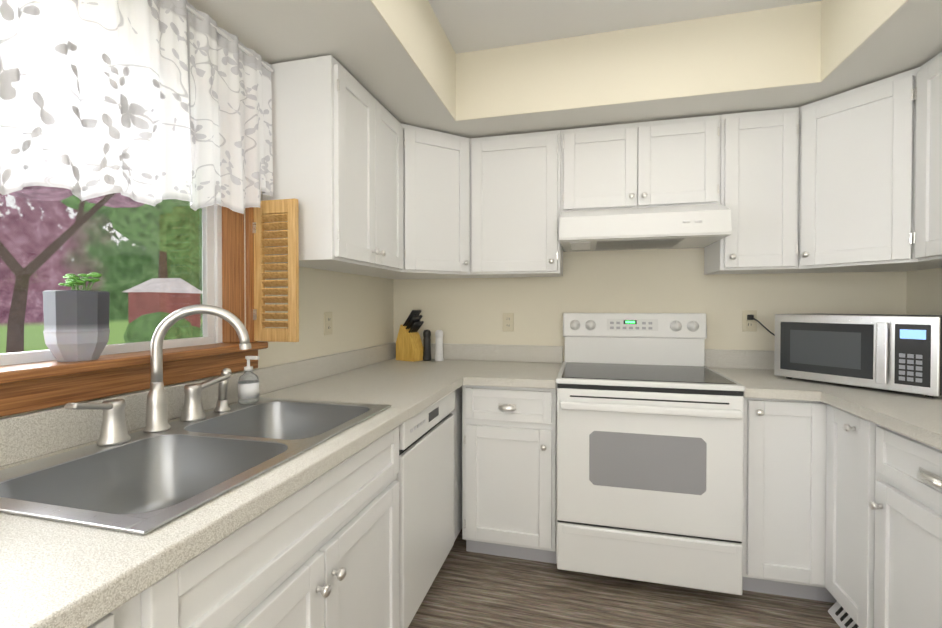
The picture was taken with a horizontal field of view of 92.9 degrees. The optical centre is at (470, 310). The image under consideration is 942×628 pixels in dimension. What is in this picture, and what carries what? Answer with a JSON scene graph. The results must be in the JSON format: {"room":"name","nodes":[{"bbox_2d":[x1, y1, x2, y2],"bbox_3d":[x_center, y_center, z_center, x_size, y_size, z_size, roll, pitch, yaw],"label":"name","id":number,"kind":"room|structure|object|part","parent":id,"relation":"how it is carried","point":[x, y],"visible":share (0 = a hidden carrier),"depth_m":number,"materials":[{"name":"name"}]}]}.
{"room":"kitchen","nodes":[
{"label":"kitchen","id":0,"kind":"room"},
{"bbox_2d":[0,191,393,418],"bbox_3d":[-1.133,-0.070,0.842,0.160,2.640,4.400,0,1,14],"label":"wall","id":1,"kind":"structure","parent":0,"point":[360,308],"depth_m":2.25,"materials":[{"name":"beige paint"}]},
{"bbox_2d":[0,186,267,416],"bbox_3d":[-1.081,-0.296,0.891,0.185,1.050,1.745,0,1,14],"label":"window","id":2,"kind":"structure","parent":1,"relation":"in","point":[28,387],"depth_m":1.39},
{"bbox_2d":[43,272,109,361],"bbox_3d":[-0.995,0.014,1.133,0.132,0.224,0.126,0,1,14],"label":"potted plant","id":3,"kind":"object","parent":2,"relation":"on","point":[76,326],"visible":1,"depth_m":1.09,"materials":[{"name":"grey ceramic"}]},
{"bbox_3d":[-1.147,-0.295,0.905,0.050,0.952,1.620,0,1,14],"label":"vinyl window frame","id":4,"kind":"part","parent":2,"relation":"part of","materials":[{"name":"white plastic"}]},
{"bbox_2d":[253,198,298,341],"bbox_3d":[-0.727,-0.146,1.669,0.182,0.526,0.029,0,1,14],"label":"louver","id":5,"kind":"object","parent":2,"relation":"attached to","point":[274,213],"visible":0.98,"depth_m":1.66,"materials":[{"name":"brown wood"}]},
{"bbox_2d":[0,0,273,213],"bbox_3d":[-0.994,-0.578,0.852,0.094,0.695,1.799,0,1,14],"label":"valance curtain","id":6,"kind":"object","parent":1,"relation":"attached to","point":[152,102],"visible":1,"depth_m":1.19,"materials":[{"name":"fabric"}]},
{"bbox_2d":[262,55,377,271],"bbox_3d":[-0.611,-0.572,1.886,0.326,0.760,0.382,0,1,14],"label":"upper cabinet","id":7,"kind":"object","parent":1,"relation":"attached to","point":[321,113],"depth_m":1.70,"materials":[{"name":"white paint"}]},
{"bbox_2d":[324,312,331,334],"bbox_3d":[-0.700,0.065,2.199,0.008,0.114,0.070,0,1,14],"label":"outlet","id":8,"kind":"object","parent":1,"relation":"attached to","point":[327,323],"visible":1,"depth_m":2.19,"materials":[{"name":"beige plastic"}]},
{"bbox_2d":[343,94,409,275],"bbox_3d":[-0.518,-0.575,2.160,0.371,0.760,0.434,0,1,14],"label":"upper cabinet","id":9,"kind":"object","parent":1,"relation":"attached to","point":[389,138],"depth_m":2.14,"materials":[{"name":"white paint"}]},
{"bbox_2d":[370,0,457,120],"bbox_3d":[-0.446,-1.121,0.846,0.004,0.339,2.970,0,1,14],"label":"wall","id":10,"kind":"structure","parent":0,"point":[414,23],"depth_m":1.86,"materials":[{"name":"beige paint"}]},
{"bbox_2d":[187,0,941,137],"bbox_3d":[0.301,-1.166,0.464,2.800,0.440,4.400,0,1,14],"label":"ceiling","id":11,"kind":"structure","parent":0,"point":[358,41],"depth_m":1.73,"materials":[{"name":"white paint"}]},
{"bbox_2d":[408,529,839,627],"bbox_3d":[0.301,1.279,0.491,3.120,0.050,4.720,0,1,14],"label":"floor","id":12,"kind":"structure","parent":0,"point":[467,589],"depth_m":1.89,"materials":[{"name":"wood"}]},
{"bbox_2d":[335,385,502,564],"bbox_3d":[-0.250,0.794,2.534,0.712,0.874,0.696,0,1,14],"label":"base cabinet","id":13,"kind":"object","parent":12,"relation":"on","point":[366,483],"depth_m":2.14,"materials":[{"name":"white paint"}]},
{"bbox_2d":[0,342,941,627],"bbox_3d":[0.461,0.302,1.108,2.792,0.140,3.096,0,1,14],"label":"countertop","id":14,"kind":"structure","parent":13,"relation":"on","point":[58,574],"depth_m":1.10,"materials":[{"name":"laminate"}]},
{"bbox_2d":[64,304,250,445],"bbox_3d":[-0.774,0.154,1.203,0.224,0.340,0.480,0,1,14],"label":"faucet","id":15,"kind":"object","parent":14,"relation":"on","point":[114,431],"visible":1,"depth_m":1.21,"materials":[{"name":"grey metal"}]},
{"bbox_2d":[0,397,390,534],"bbox_3d":[-0.633,0.420,1.159,0.525,0.190,0.880,0,1,14],"label":"sink basin","id":16,"kind":"object","parent":14,"relation":"in","point":[141,483],"visible":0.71,"depth_m":1.12,"materials":[{"name":"silver metal"}]},
{"bbox_2d":[238,356,259,403],"bbox_3d":[-0.769,0.239,1.552,0.074,0.162,0.066,0,1,14],"label":"soap bottle","id":17,"kind":"object","parent":16,"relation":"on","point":[248,386],"visible":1,"depth_m":1.53,"materials":[{"name":"white"}]},
{"bbox_2d":[396,310,423,361],"bbox_3d":[-0.378,0.155,2.797,0.158,0.316,0.100,0,1,34],"label":"knife block","id":18,"kind":"object","parent":14,"relation":"on","point":[409,346],"visible":0.96,"depth_m":2.76,"materials":[{"name":"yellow wood"}]},
{"bbox_2d":[423,330,430,360],"bbox_3d":[-0.274,0.217,2.788,0.054,0.192,0.054,0,1,14],"label":"pepper mill","id":19,"kind":"object","parent":14,"relation":"on","point":[426,345],"visible":1,"depth_m":2.77,"materials":[{"name":"plastic"}]},
{"bbox_2d":[435,330,443,360],"bbox_3d":[-0.197,0.217,2.768,0.054,0.192,0.054,0,1,14],"label":"pepper mill","id":20,"kind":"object","parent":14,"relation":"on","point":[439,345],"visible":1,"depth_m":2.75,"materials":[{"name":"plastic"}]},
{"bbox_2d":[774,313,941,397],"bbox_3d":[1.718,0.171,1.946,0.410,0.302,0.560,0,1,-28],"label":"microwave oven","id":21,"kind":"object","parent":14,"relation":"on","point":[898,353],"visible":1,"depth_m":1.81,"materials":[{"name":"silver plastic"}]},
{"bbox_2d":[828,601,859,627],"bbox_3d":[1.461,1.190,1.695,0.069,0.096,0.270,0,1,14],"label":"air vent register","id":22,"kind":"object","parent":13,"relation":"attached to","point":[839,614],"visible":0.42,"depth_m":1.76,"materials":[{"name":"white plastic"}]},
{"bbox_2d":[397,391,454,627],"bbox_3d":[-0.428,0.804,1.892,0.573,0.869,0.620,0,1,14],"label":"dishwasher","id":23,"kind":"object","parent":12,"relation":"on","point":[425,476],"visible":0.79,"depth_m":1.72,"materials":[{"name":"white metal"}]},
{"bbox_2d":[556,313,744,594],"bbox_3d":[0.833,0.627,2.237,0.766,1.216,0.735,0,1,14],"label":"range","id":24,"kind":"object","parent":12,"relation":"on","point":[650,450],"visible":1,"depth_m":1.94,"materials":[{"name":"white metal"}]},
{"bbox_2d":[428,0,821,53],"bbox_3d":[0.332,-1.338,0.645,1.610,0.100,2.970,0,1,14],"label":"ceiling","id":25,"kind":"structure","parent":0,"point":[471,25],"depth_m":1.98,"materials":[{"name":"white paint"}]},
{"bbox_2d":[458,1,817,120],"bbox_3d":[0.704,-1.134,2.083,1.560,0.339,0.004,0,1,14],"label":"wall","id":26,"kind":"structure","parent":0,"point":[810,42],"depth_m":2.06,"materials":[{"name":"beige paint"}]},
{"bbox_2d":[393,248,906,360],"bbox_3d":[0.865,-0.090,2.685,3.120,2.640,0.160,0,1,14],"label":"wall","id":27,"kind":"structure","parent":0,"point":[463,310],"depth_m":2.58,"materials":[{"name":"beige paint"}]},
{"bbox_2d":[372,125,485,278],"bbox_3d":[-0.267,-0.579,2.537,0.670,0.760,0.669,0,1,14],"label":"upper cabinet","id":28,"kind":"object","parent":27,"relation":"attached to","point":[446,169],"depth_m":2.41,"materials":[{"name":"white paint"}]},
{"bbox_2d":[503,313,513,330],"bbox_3d":[0.229,0.074,2.762,0.070,0.114,0.008,0,1,14],"label":"electrical outlet","id":29,"kind":"object","parent":27,"relation":"attached to","point":[508,321],"visible":1,"depth_m":2.76,"materials":[{"name":"beige plastic"}]},
{"bbox_2d":[482,128,577,277],"bbox_3d":[0.275,-0.579,2.552,0.623,0.760,0.371,0,1,14],"label":"upper cabinet","id":30,"kind":"object","parent":27,"relation":"attached to","point":[528,179],"depth_m":2.41,"materials":[{"name":"white paint"}]},
{"bbox_2d":[578,121,653,210],"bbox_3d":[0.726,-0.739,2.458,0.443,0.438,0.326,0,1,14],"label":"upper cabinet","id":31,"kind":"object","parent":27,"relation":"attached to","point":[616,162],"depth_m":2.29,"materials":[{"name":"white paint"}]},
{"bbox_2d":[559,204,731,251],"bbox_3d":[0.861,-0.429,2.338,0.760,0.177,0.500,0,1,14],"label":"range hood","id":32,"kind":"object","parent":27,"relation":"attached to","point":[681,227],"visible":1,"depth_m":2.14,"materials":[{"name":"white metal"}]},
{"bbox_2d":[654,117,701,206],"bbox_3d":[1.039,-0.738,2.379,0.443,0.438,0.326,0,1,14],"label":"upper cabinet","id":33,"kind":"object","parent":27,"relation":"attached to","point":[677,142],"depth_m":2.22,"materials":[{"name":"white paint"}]},
{"bbox_2d":[702,109,801,274],"bbox_3d":[1.400,-0.576,2.265,0.459,0.760,0.371,0,1,14],"label":"upper cabinet","id":34,"kind":"object","parent":27,"relation":"attached to","point":[744,154],"depth_m":2.15,"materials":[{"name":"white paint"}]},
{"bbox_2d":[742,310,774,335],"bbox_3d":[1.589,0.099,2.372,0.244,0.195,0.093,0,1,14],"label":"cord","id":35,"kind":"object","parent":27,"relation":"attached to","point":[749,320],"visible":0.92,"depth_m":2.43,"materials":[{"name":"black plastic"}]},
{"bbox_2d":[786,70,941,272],"bbox_3d":[1.789,-0.573,2.012,0.670,0.760,0.670,0,1,14],"label":"upper cabinet","id":36,"kind":"object","parent":27,"relation":"attached to","point":[849,181],"depth_m":1.93,"materials":[{"name":"white paint"}]},
{"bbox_2d":[818,0,907,82],"bbox_3d":[1.110,-1.116,0.449,0.004,0.339,2.970,0,1,14],"label":"wall","id":37,"kind":"structure","parent":0,"point":[843,25],"depth_m":1.71,"materials":[{"name":"beige paint"}]},
{"bbox_2d":[906,268,941,314],"bbox_3d":[1.735,-0.062,0.110,0.160,2.640,4.400,0,1,14],"label":"wall","id":38,"kind":"structure","parent":0,"point":[924,292],"depth_m":2.14,"materials":[{"name":"beige paint"}]},
{"bbox_2d":[910,52,941,263],"bbox_3d":[1.812,-0.567,1.499,0.371,0.760,0.562,0,1,14],"label":"upper cabinet","id":39,"kind":"object","parent":38,"relation":"attached to","point":[925,80],"depth_m":1.69,"materials":[{"name":"white paint"}]},
{"label":"outside","id":40,"kind":"structure","parent":0,"visible":0},
{"bbox_3d":[-5.311,1.522,13.486,13.300,0.020,30.000,0,1,14],"label":"lawn","id":41,"kind":"structure","parent":40,"visible":0},
{"bbox_2d":[0,186,202,352],"bbox_3d":[-8.453,-2.041,11.435,7.798,7.018,12.850,0,1,14],"label":"tree","id":42,"kind":"object","parent":41,"relation":"on","point":[16,343],"depth_m":11.20,"materials":[{"name":"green plant"}]},
{"bbox_2d":[123,278,201,327],"bbox_3d":[-8.878,0.286,13.041,1.000,2.440,1.800,0,1,14],"label":"barn","id":43,"kind":"object","parent":41,"relation":"on","point":[143,308],"depth_m":12.57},
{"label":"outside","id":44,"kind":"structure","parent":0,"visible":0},
{"bbox_2d":[0,194,202,353],"bbox_3d":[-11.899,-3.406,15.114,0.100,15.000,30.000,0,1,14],"label":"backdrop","id":45,"kind":"structure","parent":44,"point":[12,233],"depth_m":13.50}
]}

